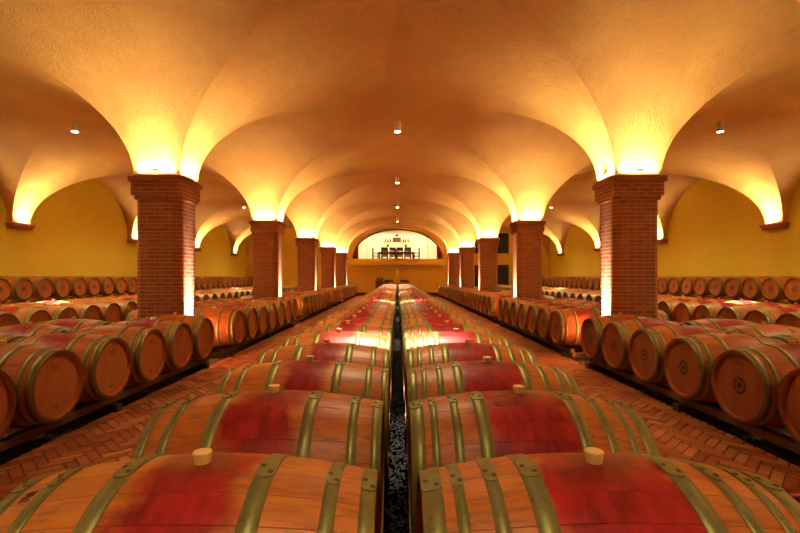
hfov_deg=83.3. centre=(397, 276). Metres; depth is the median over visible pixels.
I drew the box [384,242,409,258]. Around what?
dining table
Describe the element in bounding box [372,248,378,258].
dining chair
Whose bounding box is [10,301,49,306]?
wine barrel
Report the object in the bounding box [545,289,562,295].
wine barrel
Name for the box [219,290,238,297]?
wine barrel
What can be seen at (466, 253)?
brick pillar
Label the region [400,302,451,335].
wine barrel
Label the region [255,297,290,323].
wine barrel
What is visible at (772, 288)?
wine barrel
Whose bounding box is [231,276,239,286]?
wine barrel
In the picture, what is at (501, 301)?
wine barrel
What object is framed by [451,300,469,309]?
rack
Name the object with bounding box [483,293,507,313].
wine barrel
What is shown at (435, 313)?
wine barrel
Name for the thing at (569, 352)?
rack
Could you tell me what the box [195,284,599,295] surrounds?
barrels
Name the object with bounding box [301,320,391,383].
wine barrel
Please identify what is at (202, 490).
wine barrel
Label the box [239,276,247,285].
wine barrel
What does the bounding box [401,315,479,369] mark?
wine barrel
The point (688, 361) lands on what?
wine barrel
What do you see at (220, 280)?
wine barrel
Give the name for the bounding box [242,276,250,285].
wine barrel
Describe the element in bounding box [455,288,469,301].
wine barrel
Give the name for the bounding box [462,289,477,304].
wine barrel
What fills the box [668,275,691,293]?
wine barrel
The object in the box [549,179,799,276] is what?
wall
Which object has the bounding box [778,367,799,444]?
wine barrel
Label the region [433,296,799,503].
floor
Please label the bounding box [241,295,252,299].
wine barrel
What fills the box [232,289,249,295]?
wine barrel
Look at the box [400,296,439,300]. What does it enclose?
wine barrel
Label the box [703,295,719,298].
wine barrel
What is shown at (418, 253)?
dining chair
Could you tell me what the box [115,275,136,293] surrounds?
wine barrel
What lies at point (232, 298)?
wine barrel
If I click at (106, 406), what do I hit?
rack
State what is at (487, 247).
brick pillar
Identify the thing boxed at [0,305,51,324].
wine barrel
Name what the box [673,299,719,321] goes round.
wine barrel
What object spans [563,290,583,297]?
wine barrel
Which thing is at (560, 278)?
wine barrel
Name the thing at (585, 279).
wine barrel
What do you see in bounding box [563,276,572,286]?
wine barrel
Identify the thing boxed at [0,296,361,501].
floor
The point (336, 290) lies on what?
wine barrel
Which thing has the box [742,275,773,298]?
wine barrel
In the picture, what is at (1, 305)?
wine barrel
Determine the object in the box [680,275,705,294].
wine barrel
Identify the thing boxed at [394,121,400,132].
ceiling lamp
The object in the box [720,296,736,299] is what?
wine barrel
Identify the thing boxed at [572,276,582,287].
wine barrel
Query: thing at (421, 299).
wine barrel
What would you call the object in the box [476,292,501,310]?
wine barrel
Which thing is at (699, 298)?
wine barrel
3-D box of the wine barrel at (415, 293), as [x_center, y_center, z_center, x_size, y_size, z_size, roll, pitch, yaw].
[0.536,0.840,12.855,0.954,0.736,0.703,0,0,0]
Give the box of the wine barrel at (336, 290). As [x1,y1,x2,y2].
[317,288,337,302]
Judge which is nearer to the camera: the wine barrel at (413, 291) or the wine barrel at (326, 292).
the wine barrel at (413, 291)
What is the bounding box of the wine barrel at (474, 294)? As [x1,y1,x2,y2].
[472,291,496,308]
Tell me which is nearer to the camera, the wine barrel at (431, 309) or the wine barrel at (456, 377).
the wine barrel at (456, 377)
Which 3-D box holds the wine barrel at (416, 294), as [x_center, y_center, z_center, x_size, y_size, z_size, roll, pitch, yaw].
[0.530,0.840,12.123,0.951,0.745,0.714,0,1,0]
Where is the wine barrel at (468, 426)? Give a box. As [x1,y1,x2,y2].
[408,384,660,532]
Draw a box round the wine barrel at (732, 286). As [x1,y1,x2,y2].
[724,275,754,297]
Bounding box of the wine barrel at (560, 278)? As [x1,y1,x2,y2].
[559,276,568,286]
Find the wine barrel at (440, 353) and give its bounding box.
[405,339,538,428]
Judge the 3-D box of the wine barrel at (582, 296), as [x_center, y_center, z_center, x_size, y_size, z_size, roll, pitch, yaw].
[7.127,0.905,16.381,0.952,0.745,0.714,0,-1,0]
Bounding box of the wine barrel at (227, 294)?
[211,290,231,297]
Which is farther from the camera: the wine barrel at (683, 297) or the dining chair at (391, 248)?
the dining chair at (391, 248)
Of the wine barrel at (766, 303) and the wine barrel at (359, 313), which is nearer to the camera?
the wine barrel at (359, 313)
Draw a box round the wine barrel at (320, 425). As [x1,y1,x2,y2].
[131,384,384,532]
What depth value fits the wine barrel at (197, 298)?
15.04 m
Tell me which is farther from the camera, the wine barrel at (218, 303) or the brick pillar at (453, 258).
the brick pillar at (453, 258)
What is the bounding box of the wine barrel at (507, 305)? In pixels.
[504,297,539,323]
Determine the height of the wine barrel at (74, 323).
0.747 m
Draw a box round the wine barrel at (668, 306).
[658,298,696,320]
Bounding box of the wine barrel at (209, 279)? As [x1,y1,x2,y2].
[200,276,212,288]
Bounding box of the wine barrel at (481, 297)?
[479,292,500,312]
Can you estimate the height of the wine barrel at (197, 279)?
0.736 m
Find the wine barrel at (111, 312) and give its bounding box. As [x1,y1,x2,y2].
[75,299,121,321]
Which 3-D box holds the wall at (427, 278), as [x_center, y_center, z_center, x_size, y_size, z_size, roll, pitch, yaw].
[0.000,-1.230,33.775,22.580,5.300,0.350,0,0,0]
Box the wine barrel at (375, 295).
[357,295,394,299]
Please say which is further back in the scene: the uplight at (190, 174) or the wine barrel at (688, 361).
the uplight at (190, 174)
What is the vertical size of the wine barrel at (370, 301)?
0.748 m
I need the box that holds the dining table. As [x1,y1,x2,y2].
[378,252,414,258]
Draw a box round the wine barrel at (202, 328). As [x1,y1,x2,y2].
[141,312,214,360]
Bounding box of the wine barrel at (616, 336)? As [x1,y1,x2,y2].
[601,317,685,371]
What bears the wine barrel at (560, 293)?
on the rack
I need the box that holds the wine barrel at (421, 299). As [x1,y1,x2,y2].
[400,298,442,302]
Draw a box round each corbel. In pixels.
[5,221,35,229]
[127,238,136,243]
[658,238,667,243]
[759,221,789,229]
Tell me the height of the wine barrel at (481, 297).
0.741 m
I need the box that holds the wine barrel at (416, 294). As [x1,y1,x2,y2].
[400,294,434,297]
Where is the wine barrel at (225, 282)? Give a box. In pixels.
[217,276,227,286]
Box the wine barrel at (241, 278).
[235,276,243,285]
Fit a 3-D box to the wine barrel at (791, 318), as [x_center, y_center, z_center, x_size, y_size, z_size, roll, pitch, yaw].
[7.119,0.905,7.644,0.953,0.743,0.712,0,1,0]
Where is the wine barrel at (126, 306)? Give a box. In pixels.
[97,298,136,320]
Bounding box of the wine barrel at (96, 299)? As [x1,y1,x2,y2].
[83,297,105,300]
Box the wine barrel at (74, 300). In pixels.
[58,298,91,302]
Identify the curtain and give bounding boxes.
[354,247,357,258]
[437,247,440,258]
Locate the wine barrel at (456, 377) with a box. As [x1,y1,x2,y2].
[406,356,580,475]
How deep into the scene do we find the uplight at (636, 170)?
7.11 m
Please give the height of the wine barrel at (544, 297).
0.742 m
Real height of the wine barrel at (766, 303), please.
0.743 m
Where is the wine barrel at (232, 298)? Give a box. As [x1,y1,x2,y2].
[216,297,250,301]
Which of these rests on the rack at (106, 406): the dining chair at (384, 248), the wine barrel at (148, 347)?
the wine barrel at (148, 347)
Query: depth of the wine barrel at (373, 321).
5.48 m
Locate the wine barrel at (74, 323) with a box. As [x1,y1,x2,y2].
[35,316,111,328]
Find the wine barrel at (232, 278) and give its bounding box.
[226,276,235,286]
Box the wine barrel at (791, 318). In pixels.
[775,311,799,326]
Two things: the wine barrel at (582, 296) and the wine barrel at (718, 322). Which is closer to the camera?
the wine barrel at (718, 322)
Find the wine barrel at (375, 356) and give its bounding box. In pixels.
[256,339,389,429]
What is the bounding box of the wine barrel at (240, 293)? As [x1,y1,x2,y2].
[230,289,243,297]
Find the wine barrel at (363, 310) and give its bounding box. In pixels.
[332,307,393,349]
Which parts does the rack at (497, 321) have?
rail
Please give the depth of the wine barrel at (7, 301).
11.98 m
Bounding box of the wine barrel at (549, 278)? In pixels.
[548,276,555,285]
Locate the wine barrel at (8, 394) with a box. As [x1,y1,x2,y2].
[0,369,16,439]
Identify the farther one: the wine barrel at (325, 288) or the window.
the window
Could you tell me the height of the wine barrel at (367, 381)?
0.750 m
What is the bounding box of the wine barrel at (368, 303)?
[343,302,393,307]
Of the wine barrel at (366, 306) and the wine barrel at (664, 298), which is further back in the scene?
the wine barrel at (664, 298)
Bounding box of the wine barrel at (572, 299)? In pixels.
[554,298,587,302]
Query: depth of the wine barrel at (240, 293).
19.16 m
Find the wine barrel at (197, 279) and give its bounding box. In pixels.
[195,277,200,288]
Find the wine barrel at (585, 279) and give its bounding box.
[582,276,594,288]
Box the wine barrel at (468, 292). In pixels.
[466,290,489,306]
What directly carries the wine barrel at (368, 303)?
on the rack
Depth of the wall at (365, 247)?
38.50 m
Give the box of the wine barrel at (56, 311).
[24,303,78,319]
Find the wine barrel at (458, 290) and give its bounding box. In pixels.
[457,288,467,302]
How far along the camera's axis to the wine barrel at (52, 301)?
10.56 m
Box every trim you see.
[352,229,442,258]
[381,235,427,258]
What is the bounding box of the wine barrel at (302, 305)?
[282,294,307,316]
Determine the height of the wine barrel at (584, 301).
0.746 m
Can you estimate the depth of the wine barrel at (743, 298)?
13.39 m
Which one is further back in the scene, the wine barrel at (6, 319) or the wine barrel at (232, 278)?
the wine barrel at (232, 278)
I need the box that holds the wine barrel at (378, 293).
[362,293,394,296]
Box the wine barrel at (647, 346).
[628,322,725,384]
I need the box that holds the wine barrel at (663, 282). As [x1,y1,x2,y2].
[658,275,679,293]
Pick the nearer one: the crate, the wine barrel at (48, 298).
the wine barrel at (48, 298)
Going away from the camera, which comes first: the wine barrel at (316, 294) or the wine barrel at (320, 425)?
the wine barrel at (320, 425)
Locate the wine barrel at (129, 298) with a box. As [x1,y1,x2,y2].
[121,297,136,302]
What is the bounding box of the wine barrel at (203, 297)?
[195,293,209,300]
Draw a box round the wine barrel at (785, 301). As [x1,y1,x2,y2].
[776,299,799,303]
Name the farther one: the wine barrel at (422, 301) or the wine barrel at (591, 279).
the wine barrel at (591, 279)
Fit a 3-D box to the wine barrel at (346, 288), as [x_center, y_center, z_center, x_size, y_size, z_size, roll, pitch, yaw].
[-3.326,0.905,25.625,0.950,0.732,0.701,0,0,0]
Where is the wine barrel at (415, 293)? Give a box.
[400,293,432,296]
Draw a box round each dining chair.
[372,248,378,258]
[381,247,387,258]
[389,247,395,258]
[397,247,402,258]
[405,247,410,258]
[414,248,419,258]
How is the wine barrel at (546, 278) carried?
on the barrels at (400, 286)
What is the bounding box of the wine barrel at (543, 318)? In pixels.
[537,304,587,339]
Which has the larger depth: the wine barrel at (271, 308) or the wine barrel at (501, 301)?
the wine barrel at (501, 301)
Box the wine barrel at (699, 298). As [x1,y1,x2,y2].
[688,297,711,300]
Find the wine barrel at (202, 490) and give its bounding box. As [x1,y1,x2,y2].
[0,448,380,532]
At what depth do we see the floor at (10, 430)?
4.38 m
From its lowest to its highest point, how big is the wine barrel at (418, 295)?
0.736 m
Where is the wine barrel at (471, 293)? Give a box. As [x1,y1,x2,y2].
[469,290,488,307]
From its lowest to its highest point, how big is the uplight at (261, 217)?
0.105 m
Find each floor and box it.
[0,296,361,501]
[2,317,791,437]
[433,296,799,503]
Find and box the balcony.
[351,259,443,264]
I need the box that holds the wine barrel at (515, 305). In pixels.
[511,298,544,326]
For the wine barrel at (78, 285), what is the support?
on the wine barrel at (66, 297)
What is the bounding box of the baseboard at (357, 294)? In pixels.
[355,293,439,295]
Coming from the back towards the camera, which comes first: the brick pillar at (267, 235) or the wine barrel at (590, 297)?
the wine barrel at (590, 297)
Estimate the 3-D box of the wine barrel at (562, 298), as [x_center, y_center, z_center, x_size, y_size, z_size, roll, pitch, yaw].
[4.378,0.905,11.917,0.952,0.739,0.708,0,-1,0]
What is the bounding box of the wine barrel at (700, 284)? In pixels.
[694,275,720,295]
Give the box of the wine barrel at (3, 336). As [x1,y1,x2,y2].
[0,332,24,342]
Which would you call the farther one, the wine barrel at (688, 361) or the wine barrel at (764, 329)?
the wine barrel at (764, 329)
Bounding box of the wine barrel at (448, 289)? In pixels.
[447,287,453,297]
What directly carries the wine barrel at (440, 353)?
on the rack
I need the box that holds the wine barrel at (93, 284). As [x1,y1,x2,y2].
[74,275,100,295]
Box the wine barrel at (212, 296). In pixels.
[195,291,217,299]
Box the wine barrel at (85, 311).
[51,301,101,319]
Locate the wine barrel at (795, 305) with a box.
[772,303,799,308]
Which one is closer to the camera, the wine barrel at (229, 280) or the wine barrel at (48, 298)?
the wine barrel at (48, 298)
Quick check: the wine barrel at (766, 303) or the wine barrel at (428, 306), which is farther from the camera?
the wine barrel at (766, 303)
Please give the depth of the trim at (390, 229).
33.57 m
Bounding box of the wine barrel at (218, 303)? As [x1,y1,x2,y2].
[196,300,230,305]
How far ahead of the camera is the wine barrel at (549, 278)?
30.55 m
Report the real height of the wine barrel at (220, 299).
0.742 m
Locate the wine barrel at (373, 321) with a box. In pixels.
[314,315,392,368]
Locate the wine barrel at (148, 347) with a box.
[71,322,166,384]
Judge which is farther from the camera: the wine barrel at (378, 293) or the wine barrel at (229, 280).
the wine barrel at (229, 280)
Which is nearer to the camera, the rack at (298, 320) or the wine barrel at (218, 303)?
the wine barrel at (218, 303)
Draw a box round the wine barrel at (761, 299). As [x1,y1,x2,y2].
[755,298,776,301]
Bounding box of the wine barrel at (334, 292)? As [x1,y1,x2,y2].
[318,288,335,302]
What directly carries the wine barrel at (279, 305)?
on the rack at (225, 352)
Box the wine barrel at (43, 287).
[21,275,53,298]
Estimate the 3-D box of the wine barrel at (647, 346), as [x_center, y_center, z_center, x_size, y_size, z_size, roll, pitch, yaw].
[3.334,0.905,5.276,0.951,0.743,0.712,0,-1,0]
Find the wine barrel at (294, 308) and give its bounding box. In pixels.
[269,296,297,320]
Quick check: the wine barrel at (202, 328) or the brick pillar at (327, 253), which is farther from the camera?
the brick pillar at (327, 253)
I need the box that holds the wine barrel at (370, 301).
[348,300,394,332]
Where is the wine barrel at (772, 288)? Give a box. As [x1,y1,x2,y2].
[761,275,795,300]
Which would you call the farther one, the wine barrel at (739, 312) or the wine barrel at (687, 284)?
the wine barrel at (687, 284)
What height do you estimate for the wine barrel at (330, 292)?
0.748 m
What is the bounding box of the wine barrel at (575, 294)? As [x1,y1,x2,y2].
[570,291,586,298]
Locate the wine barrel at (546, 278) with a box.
[544,276,552,285]
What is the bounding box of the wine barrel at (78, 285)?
[58,275,86,296]
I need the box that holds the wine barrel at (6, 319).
[0,312,19,325]
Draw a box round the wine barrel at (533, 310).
[527,302,573,334]
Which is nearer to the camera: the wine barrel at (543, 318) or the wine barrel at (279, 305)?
the wine barrel at (543, 318)
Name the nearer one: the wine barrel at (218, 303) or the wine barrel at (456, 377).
the wine barrel at (456, 377)
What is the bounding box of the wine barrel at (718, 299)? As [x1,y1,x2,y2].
[702,298,736,302]
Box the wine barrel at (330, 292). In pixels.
[317,289,333,304]
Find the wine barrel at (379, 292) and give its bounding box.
[364,292,395,296]
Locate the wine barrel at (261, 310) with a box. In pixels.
[222,302,267,334]
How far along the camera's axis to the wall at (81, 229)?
16.13 m
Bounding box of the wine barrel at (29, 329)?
[0,322,73,336]
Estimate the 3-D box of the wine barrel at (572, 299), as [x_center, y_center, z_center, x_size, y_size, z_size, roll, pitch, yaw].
[4.371,0.905,11.182,0.952,0.740,0.709,0,1,0]
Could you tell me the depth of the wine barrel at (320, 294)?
16.87 m
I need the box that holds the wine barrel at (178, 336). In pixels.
[108,317,192,371]
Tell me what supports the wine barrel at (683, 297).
on the rack
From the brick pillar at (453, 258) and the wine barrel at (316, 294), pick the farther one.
the brick pillar at (453, 258)
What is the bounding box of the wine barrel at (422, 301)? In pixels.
[400,300,446,305]
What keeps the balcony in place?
attached to the wall at (427, 278)
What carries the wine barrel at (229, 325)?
on the rack at (225, 352)
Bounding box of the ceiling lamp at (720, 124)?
[716,121,723,132]
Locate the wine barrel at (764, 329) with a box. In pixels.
[721,322,799,336]
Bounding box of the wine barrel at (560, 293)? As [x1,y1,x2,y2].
[556,290,575,297]
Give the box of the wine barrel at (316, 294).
[299,292,319,310]
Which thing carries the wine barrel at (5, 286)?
on the wine barrel at (7, 301)
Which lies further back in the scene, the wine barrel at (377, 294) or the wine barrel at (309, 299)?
the wine barrel at (309, 299)
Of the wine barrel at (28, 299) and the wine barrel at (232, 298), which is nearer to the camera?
the wine barrel at (232, 298)
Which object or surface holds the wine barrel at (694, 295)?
on the rack
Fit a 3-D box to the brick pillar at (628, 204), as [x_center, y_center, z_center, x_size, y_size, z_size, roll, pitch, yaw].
[3.840,-0.060,7.500,0.854,3.080,0.800,0,0,0]
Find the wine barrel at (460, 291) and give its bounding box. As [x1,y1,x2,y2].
[459,288,476,302]
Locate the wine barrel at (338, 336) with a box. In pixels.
[283,328,390,403]
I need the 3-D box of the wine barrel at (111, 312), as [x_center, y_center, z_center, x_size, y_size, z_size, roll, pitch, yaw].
[-7.121,0.905,10.556,0.952,0.736,0.705,0,0,0]
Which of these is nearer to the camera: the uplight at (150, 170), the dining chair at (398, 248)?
the uplight at (150, 170)
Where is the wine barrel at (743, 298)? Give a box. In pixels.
[736,297,756,300]
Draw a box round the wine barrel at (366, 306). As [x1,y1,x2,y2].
[338,304,393,311]
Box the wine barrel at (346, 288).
[341,287,347,297]
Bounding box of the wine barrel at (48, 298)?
[39,297,58,300]
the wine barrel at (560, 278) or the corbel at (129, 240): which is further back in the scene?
the wine barrel at (560, 278)
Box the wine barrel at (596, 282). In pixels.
[593,277,599,288]
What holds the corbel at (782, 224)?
attached to the wall at (713, 229)
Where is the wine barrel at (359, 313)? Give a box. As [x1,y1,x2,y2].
[324,310,393,344]
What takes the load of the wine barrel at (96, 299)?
on the rack
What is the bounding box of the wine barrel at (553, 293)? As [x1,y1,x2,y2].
[550,289,564,297]
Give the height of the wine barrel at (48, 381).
0.745 m
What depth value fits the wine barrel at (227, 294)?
17.72 m
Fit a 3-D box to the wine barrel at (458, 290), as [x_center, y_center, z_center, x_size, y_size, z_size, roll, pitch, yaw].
[3.324,0.905,21.264,0.954,0.733,0.701,0,0,0]
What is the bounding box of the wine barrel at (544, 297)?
[542,295,553,299]
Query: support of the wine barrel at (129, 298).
on the rack
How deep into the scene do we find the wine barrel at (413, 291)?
14.22 m
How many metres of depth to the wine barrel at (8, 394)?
3.31 m
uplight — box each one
[135,169,173,174]
[181,173,200,183]
[253,217,274,220]
[520,217,541,220]
[594,173,613,183]
[621,169,659,174]
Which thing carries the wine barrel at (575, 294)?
on the rack
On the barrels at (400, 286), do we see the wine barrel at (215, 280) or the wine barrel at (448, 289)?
the wine barrel at (215, 280)
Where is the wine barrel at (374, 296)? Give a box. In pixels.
[355,296,394,300]
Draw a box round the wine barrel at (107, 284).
[89,275,113,294]
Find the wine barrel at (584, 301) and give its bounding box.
[564,300,597,304]
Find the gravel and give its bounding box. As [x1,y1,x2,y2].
[383,296,408,532]
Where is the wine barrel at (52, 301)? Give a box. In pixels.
[38,299,73,304]
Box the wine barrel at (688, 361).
[663,330,784,402]
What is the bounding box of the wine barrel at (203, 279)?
[195,276,206,288]
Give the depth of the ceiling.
7.77 m
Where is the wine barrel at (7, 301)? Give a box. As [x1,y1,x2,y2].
[0,299,18,303]
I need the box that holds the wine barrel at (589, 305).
[576,301,599,307]
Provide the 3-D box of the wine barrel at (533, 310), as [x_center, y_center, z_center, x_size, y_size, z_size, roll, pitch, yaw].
[3.331,0.905,9.634,0.955,0.739,0.705,0,0,0]
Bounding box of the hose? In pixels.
[783,489,799,500]
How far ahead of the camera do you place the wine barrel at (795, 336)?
4.58 m
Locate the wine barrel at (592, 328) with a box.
[580,313,653,360]
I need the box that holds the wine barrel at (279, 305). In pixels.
[251,298,284,326]
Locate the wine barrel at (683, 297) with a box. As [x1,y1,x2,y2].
[670,295,696,298]
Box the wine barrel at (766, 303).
[744,301,788,306]
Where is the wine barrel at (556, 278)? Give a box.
[555,276,563,286]
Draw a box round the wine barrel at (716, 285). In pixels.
[708,275,736,296]
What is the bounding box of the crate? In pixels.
[393,237,400,241]
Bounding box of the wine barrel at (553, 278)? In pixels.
[551,276,559,285]
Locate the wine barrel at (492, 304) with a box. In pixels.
[487,294,512,316]
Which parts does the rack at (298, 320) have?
rail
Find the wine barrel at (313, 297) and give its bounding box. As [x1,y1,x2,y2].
[294,292,315,312]
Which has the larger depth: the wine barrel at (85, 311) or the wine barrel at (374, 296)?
the wine barrel at (374, 296)
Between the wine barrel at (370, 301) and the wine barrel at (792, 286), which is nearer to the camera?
the wine barrel at (370, 301)
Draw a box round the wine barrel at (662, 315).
[658,310,669,320]
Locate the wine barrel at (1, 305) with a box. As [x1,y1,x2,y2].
[0,303,22,307]
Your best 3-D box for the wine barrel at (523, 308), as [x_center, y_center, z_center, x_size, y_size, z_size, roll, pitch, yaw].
[3.330,0.905,10.360,0.950,0.733,0.703,0,0,0]
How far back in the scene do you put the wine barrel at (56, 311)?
8.97 m
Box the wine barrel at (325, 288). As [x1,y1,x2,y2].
[325,288,339,301]
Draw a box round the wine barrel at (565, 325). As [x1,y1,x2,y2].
[549,306,599,346]
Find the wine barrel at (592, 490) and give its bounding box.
[416,447,799,532]
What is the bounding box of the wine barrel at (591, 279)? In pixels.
[588,276,599,288]
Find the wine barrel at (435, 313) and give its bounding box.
[402,310,470,320]
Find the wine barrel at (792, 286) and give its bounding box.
[784,277,799,301]
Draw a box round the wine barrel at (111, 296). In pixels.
[98,295,125,298]
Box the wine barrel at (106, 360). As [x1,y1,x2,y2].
[11,330,131,402]
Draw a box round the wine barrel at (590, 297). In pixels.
[586,293,599,300]
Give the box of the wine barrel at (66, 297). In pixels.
[58,296,76,299]
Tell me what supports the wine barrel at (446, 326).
on the rack
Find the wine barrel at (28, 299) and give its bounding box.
[18,298,39,302]
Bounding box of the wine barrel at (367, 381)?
[215,355,389,474]
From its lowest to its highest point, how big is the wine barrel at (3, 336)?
0.737 m
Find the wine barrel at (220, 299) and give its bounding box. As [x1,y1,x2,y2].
[210,298,240,302]
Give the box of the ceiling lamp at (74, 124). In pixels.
[71,121,78,132]
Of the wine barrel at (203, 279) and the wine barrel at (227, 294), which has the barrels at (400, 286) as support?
the wine barrel at (203, 279)
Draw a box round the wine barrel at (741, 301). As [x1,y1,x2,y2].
[721,299,755,303]
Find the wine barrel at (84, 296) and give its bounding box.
[75,295,91,298]
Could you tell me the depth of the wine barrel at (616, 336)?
5.89 m
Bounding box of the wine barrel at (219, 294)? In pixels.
[208,291,224,298]
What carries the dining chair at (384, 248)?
on the floor
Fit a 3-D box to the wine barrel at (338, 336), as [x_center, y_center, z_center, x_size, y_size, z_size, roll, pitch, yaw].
[-0.535,0.840,4.125,0.950,0.746,0.715,0,1,0]
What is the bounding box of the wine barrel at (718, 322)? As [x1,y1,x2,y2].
[683,316,758,328]
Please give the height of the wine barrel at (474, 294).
0.742 m
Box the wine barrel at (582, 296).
[577,291,599,299]
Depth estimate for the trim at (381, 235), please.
38.49 m
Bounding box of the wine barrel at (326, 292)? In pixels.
[305,290,328,306]
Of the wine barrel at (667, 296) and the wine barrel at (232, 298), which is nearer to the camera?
the wine barrel at (232, 298)
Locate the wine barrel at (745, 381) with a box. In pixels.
[711,340,799,427]
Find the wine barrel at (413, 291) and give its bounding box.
[399,291,426,312]
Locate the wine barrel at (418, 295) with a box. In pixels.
[400,295,437,299]
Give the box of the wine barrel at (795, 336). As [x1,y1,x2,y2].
[770,332,799,343]
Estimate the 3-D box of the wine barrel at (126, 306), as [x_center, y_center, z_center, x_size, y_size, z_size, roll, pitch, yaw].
[-7.131,0.905,11.291,0.952,0.743,0.712,0,-1,0]
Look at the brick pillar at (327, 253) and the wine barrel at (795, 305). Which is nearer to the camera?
the wine barrel at (795, 305)
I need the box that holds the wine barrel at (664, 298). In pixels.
[658,297,673,302]
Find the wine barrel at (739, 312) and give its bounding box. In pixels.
[716,303,770,319]
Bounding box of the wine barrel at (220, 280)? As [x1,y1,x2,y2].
[212,276,222,287]
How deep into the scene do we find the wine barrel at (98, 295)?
15.58 m
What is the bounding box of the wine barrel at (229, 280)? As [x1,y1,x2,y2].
[222,276,231,286]
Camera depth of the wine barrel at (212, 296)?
16.30 m
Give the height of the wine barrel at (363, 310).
0.738 m
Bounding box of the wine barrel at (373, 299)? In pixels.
[352,298,394,302]
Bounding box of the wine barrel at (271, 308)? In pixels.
[236,300,276,330]
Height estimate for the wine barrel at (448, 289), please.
0.737 m
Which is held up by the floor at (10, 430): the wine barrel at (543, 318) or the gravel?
the gravel
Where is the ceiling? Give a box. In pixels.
[0,0,799,254]
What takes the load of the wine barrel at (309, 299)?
on the rack at (298, 320)
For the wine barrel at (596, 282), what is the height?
0.738 m
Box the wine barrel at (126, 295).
[114,294,136,297]
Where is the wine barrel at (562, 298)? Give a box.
[545,297,578,301]
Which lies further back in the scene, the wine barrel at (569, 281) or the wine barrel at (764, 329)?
the wine barrel at (569, 281)
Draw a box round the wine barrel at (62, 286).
[40,275,70,297]
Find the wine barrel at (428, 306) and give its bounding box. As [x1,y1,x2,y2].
[401,304,456,311]
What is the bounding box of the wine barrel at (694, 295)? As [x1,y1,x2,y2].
[689,294,703,297]
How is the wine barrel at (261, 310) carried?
on the rack at (225, 352)
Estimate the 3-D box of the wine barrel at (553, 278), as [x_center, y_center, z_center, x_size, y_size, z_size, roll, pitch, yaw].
[10.774,0.325,29.885,0.951,0.745,0.715,0,1,0]
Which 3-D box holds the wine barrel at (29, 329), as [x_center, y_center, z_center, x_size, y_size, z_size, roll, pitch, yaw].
[-4.372,0.905,5.363,0.952,0.745,0.714,0,1,0]
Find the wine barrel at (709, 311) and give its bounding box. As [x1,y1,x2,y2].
[693,301,743,319]
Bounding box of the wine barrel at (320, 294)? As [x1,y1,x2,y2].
[308,291,322,308]
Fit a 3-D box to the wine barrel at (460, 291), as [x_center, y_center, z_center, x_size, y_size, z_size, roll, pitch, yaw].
[3.326,0.905,20.538,0.951,0.732,0.702,0,0,0]
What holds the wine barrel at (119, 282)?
on the wine barrel
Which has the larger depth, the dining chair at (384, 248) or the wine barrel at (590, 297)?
the dining chair at (384, 248)
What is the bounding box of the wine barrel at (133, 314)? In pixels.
[125,310,136,320]
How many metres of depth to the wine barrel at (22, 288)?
12.34 m
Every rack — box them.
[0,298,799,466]
[0,359,209,451]
[207,321,294,357]
[291,308,326,323]
[325,300,343,309]
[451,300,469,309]
[468,308,503,323]
[500,321,586,357]
[585,359,799,454]
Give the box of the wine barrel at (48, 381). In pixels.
[0,340,83,427]
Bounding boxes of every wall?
[0,179,245,276]
[246,228,548,292]
[358,230,436,258]
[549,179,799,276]
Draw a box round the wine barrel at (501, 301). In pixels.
[498,296,525,320]
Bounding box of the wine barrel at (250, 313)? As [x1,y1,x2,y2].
[206,304,257,339]
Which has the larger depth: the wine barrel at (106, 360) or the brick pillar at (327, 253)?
the brick pillar at (327, 253)
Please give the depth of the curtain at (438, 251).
34.22 m
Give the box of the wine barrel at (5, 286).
[0,278,10,300]
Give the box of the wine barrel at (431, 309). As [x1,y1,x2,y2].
[401,307,462,321]
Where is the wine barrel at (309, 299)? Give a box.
[287,293,311,313]
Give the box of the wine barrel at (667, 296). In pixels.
[658,294,681,297]
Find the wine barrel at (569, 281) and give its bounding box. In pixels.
[567,276,577,286]
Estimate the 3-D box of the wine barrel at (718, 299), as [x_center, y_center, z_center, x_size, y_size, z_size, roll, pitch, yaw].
[8.150,0.905,11.392,0.953,0.746,0.714,0,-1,0]
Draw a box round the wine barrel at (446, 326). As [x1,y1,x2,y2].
[402,320,493,362]
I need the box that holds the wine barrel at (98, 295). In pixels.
[91,294,105,297]
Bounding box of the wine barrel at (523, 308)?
[518,300,558,330]
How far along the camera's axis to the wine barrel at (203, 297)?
15.56 m
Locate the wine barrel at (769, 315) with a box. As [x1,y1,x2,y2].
[744,305,799,324]
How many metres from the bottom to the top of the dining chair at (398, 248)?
1.100 m
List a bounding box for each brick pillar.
[128,175,202,318]
[249,221,284,299]
[295,238,318,291]
[319,247,336,288]
[335,253,347,285]
[447,253,459,285]
[458,247,475,288]
[476,238,499,291]
[510,221,545,299]
[592,175,667,319]
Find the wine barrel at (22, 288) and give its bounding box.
[0,275,33,300]
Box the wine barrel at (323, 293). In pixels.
[306,290,325,307]
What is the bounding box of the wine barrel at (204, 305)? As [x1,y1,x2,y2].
[195,301,217,307]
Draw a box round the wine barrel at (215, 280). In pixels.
[206,276,217,287]
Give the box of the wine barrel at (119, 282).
[103,275,125,293]
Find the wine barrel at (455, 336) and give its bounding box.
[403,328,511,402]
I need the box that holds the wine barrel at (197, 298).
[195,295,200,301]
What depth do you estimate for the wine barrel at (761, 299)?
12.70 m
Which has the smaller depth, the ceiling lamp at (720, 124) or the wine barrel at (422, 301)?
the wine barrel at (422, 301)
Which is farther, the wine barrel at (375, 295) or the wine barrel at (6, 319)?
the wine barrel at (375, 295)
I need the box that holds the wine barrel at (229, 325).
[195,306,245,346]
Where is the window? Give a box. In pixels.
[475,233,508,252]
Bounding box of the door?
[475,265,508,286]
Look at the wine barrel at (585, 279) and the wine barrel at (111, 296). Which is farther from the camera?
the wine barrel at (585, 279)
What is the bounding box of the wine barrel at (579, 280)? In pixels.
[577,276,588,287]

